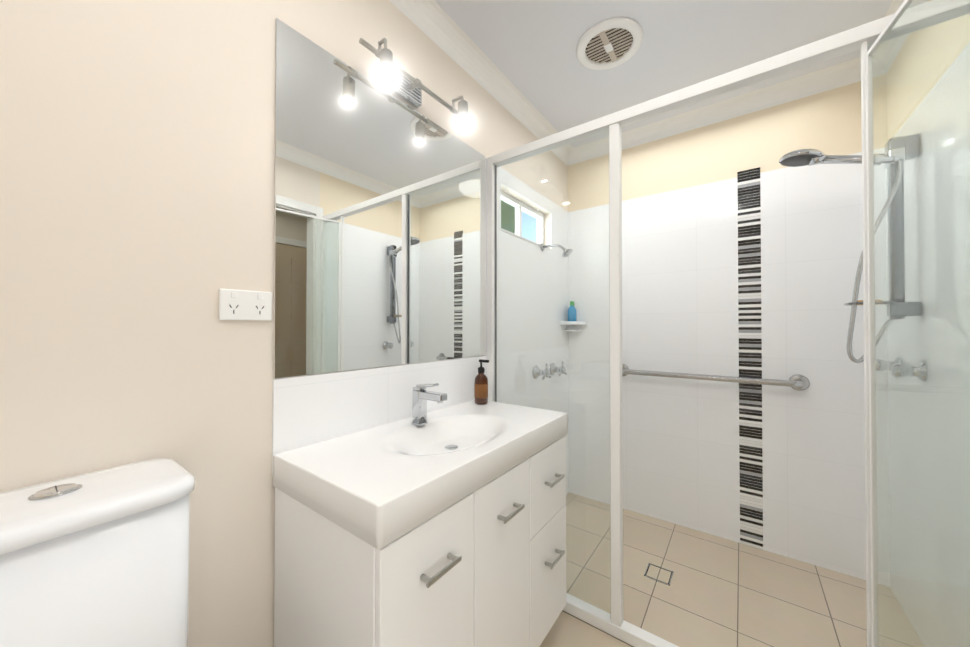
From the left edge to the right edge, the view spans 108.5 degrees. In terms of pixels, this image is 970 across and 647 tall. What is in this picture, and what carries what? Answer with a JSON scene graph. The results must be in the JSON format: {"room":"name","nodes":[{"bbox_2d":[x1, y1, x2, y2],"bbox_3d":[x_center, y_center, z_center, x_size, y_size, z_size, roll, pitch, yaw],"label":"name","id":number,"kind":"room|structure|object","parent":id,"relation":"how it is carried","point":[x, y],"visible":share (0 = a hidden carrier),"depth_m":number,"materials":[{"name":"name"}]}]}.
{"room":"bathroom","nodes":[
{"label":"bathroom","id":0,"kind":"room"},
{"bbox_2d":[0,0,567,646],"bbox_3d":[-0.425,-0.018,1.228,0.100,2.450,3.540,0,-1,36],"label":"wall","id":1,"kind":"structure","parent":0,"point":[136,184],"depth_m":0.77,"materials":[{"name":"beige paint"}]},
{"bbox_2d":[219,289,271,320],"bbox_3d":[-0.605,-0.046,0.887,0.011,0.076,0.116,0,-1,36],"label":"electrical outlet","id":2,"kind":"object","parent":1,"relation":"attached to","point":[244,305],"visible":1,"depth_m":0.88,"materials":[{"name":"white plastic"}]},
{"bbox_2d":[274,18,484,378],"bbox_3d":[-0.285,-0.338,1.331,0.005,0.980,0.958,0,-1,36],"label":"mirror","id":3,"kind":"object","parent":1,"relation":"attached to","point":[379,244],"visible":1,"depth_m":1.17,"materials":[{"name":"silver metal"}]},
{"bbox_2d":[359,38,468,124],"bbox_3d":[-0.240,-0.847,1.271,0.153,0.130,0.485,0,-1,36],"label":"sconce","id":4,"kind":"object","parent":1,"relation":"attached to","point":[406,86],"visible":1,"depth_m":1.26,"materials":[{"name":"silver metal"}]},
{"bbox_2d":[272,158,568,494],"bbox_3d":[-0.024,0.198,1.765,0.108,2.030,1.980,0,-1,36],"label":"wall tiles","id":5,"kind":"structure","parent":1,"relation":"attached to","point":[307,410],"depth_m":1.73,"materials":[{"name":"white tile"}]},
{"bbox_2d":[532,361,566,379],"bbox_3d":[0.412,0.289,2.186,0.094,0.106,0.336,0,-1,36],"label":"tap","id":6,"kind":"object","parent":5,"relation":"attached to","point":[547,373],"depth_m":2.11,"materials":[{"name":"silver metal"}]},
{"bbox_2d":[540,243,572,256],"bbox_3d":[0.442,-0.456,2.147,0.198,0.108,0.072,0,-1,36],"label":"shower","id":7,"kind":"object","parent":5,"relation":"attached to","point":[569,252],"depth_m":2.13,"materials":[{"name":"silver metal"}]},
{"bbox_2d":[561,321,586,331],"bbox_3d":[0.620,0.021,2.438,0.135,0.071,0.135,0,-1,36],"label":"soap shelf","id":8,"kind":"object","parent":5,"relation":"attached to","point":[568,326],"depth_m":2.42,"materials":[{"name":"white ceramic"}]},
{"bbox_2d":[568,301,576,320],"bbox_3d":[0.613,-0.081,2.459,0.058,0.149,0.083,0,-1,36],"label":"shampoo bottle","id":9,"kind":"object","parent":8,"relation":"on","point":[573,313],"depth_m":2.43,"materials":[{"name":"blue plastic"}]},
{"bbox_2d":[389,0,576,165],"bbox_3d":[-0.354,-1.206,1.187,0.075,0.075,3.340,0,-1,36],"label":"crown molding","id":10,"kind":"structure","parent":1,"relation":"attached to","point":[432,20],"depth_m":1.63,"materials":[{"name":"white paint"}]},
{"bbox_2d":[501,191,551,249],"bbox_3d":[0.225,-0.609,2.096,0.097,0.248,0.598,0,-1,36],"label":"window","id":11,"kind":"structure","parent":1,"relation":"in","point":[532,213],"depth_m":2.11,"materials":[{"name":"white metal"}]},
{"bbox_2d":[434,0,892,147],"bbox_3d":[0.248,-1.277,0.746,1.770,0.060,3.540,0,-1,36],"label":"ceiling","id":12,"kind":"structure","parent":0,"point":[528,48],"depth_m":1.53,"materials":[{"name":"white paint"}]},
{"bbox_2d":[576,17,642,69],"bbox_3d":[0.550,-1.231,1.554,0.280,0.016,0.280,0,-1,36],"label":"ceiling vent","id":13,"kind":"object","parent":12,"relation":"in","point":[609,43],"visible":1,"depth_m":1.53,"materials":[{"name":"white plastic"}]},
{"bbox_2d":[568,74,886,211],"bbox_3d":[1.266,-0.009,2.120,1.570,2.450,0.100,0,-1,36],"label":"wall","id":14,"kind":"structure","parent":0,"point":[828,122],"depth_m":1.96,"materials":[{"name":"beige paint"}]},
{"bbox_2d":[573,57,860,163],"bbox_3d":[1.210,-1.197,2.064,1.380,0.075,0.075,0,-1,36],"label":"crown molding","id":15,"kind":"structure","parent":14,"relation":"attached to","point":[849,72],"depth_m":1.93,"materials":[{"name":"white paint"}]},
{"bbox_2d":[568,148,889,586],"bbox_3d":[1.234,0.186,2.074,1.554,2.060,0.009,0,-1,36],"label":"wall tiles","id":16,"kind":"structure","parent":14,"relation":"attached to","point":[750,273],"depth_m":1.93,"materials":[{"name":"tile"}]},
{"bbox_2d":[622,364,809,390],"bbox_3d":[1.234,0.305,2.014,0.952,0.082,0.088,0,-1,36],"label":"grab rail","id":17,"kind":"object","parent":16,"relation":"attached to","point":[799,382],"visible":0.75,"depth_m":1.89,"materials":[{"name":"silver metal"}]},
{"bbox_2d":[540,493,923,646],"bbox_3d":[0.248,1.232,0.722,1.770,0.060,3.540,0,-1,36],"label":"floor","id":18,"kind":"structure","parent":0,"point":[720,592],"depth_m":1.57,"materials":[{"name":"tile"}]},
{"bbox_2d":[0,458,194,646],"bbox_3d":[-0.524,0.736,0.420,0.684,0.927,0.380,0,-1,36],"label":"toilet","id":19,"kind":"object","parent":18,"relation":"on","point":[99,558],"visible":0.98,"depth_m":0.55,"materials":[{"name":"white ceramic"}]},
{"bbox_2d":[273,383,567,646],"bbox_3d":[-0.108,0.705,1.146,0.479,1.003,0.895,0,-1,36],"label":"bathroom vanity","id":20,"kind":"object","parent":18,"relation":"on","point":[443,527],"visible":0.96,"depth_m":0.88,"materials":[{"name":"white"}]},
{"bbox_2d":[474,359,488,403],"bbox_3d":[-0.013,0.257,1.550,0.070,0.194,0.061,0,-1,36],"label":"soap bottle","id":21,"kind":"object","parent":20,"relation":"on","point":[481,388],"visible":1,"depth_m":1.53,"materials":[{"name":"orange glass"}]},
{"bbox_2d":[644,563,672,585],"bbox_3d":[0.841,1.210,1.689,0.110,0.003,0.110,0,-1,36],"label":"floor drain","id":22,"kind":"object","parent":18,"relation":"in","point":[659,574],"visible":1,"depth_m":1.68,"materials":[{"name":"beige"}]},
{"bbox_2d":[487,0,969,646],"bbox_3d":[0.455,0.189,1.014,1.550,2.032,0.699,0,-1,36],"label":"shower enclosure","id":23,"kind":"object","parent":18,"relation":"on","point":[875,34],"visible":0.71,"depth_m":0.96,"materials":[{"name":"clear glass"}]},
{"bbox_2d":[886,0,969,138],"bbox_3d":[0.922,-0.027,0.240,0.100,2.450,3.540,0,-1,36],"label":"wall","id":24,"kind":"structure","parent":0,"point":[922,62],"depth_m":1.32,"materials":[{"name":"beige paint"}]},
{"bbox_2d":[872,0,927,76],"bbox_3d":[0.851,-1.214,0.303,0.075,0.075,3.340,0,-1,36],"label":"crown molding","id":25,"kind":"structure","parent":24,"relation":"attached to","point":[895,4],"depth_m":1.53,"materials":[{"name":"white paint"}]},
{"bbox_2d":[885,43,969,646],"bbox_3d":[1.562,0.192,1.201,0.008,2.030,1.012,0,-1,36],"label":"wall tiles","id":26,"kind":"structure","parent":24,"relation":"attached to","point":[914,286],"depth_m":1.21,"materials":[{"name":"white tile"}]},
{"bbox_2d":[779,134,921,362],"bbox_3d":[1.465,-0.289,1.421,0.408,0.896,0.144,0,-1,31],"label":"shower rail","id":27,"kind":"object","parent":26,"relation":"attached to","point":[802,157],"visible":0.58,"depth_m":1.35,"materials":[{"name":"silver metal"}]},
{"bbox_2d":[876,357,927,381],"bbox_3d":[1.633,0.179,1.386,0.095,0.072,0.378,0,-1,36],"label":"tap","id":28,"kind":"object","parent":26,"relation":"attached to","point":[903,372],"depth_m":1.30,"materials":[{"name":"silver metal"}]},
{"label":"outside","id":29,"kind":"structure","parent":0,"visible":0},
{"bbox_2d":[501,200,514,232],"bbox_3d":[-1.604,-0.416,3.934,0.800,3.900,6.500,0,-1,36],"label":"hedge","id":30,"kind":"object","parent":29,"point":[509,221],"depth_m":5.98,"materials":[{"name":"green plant"}]}
]}

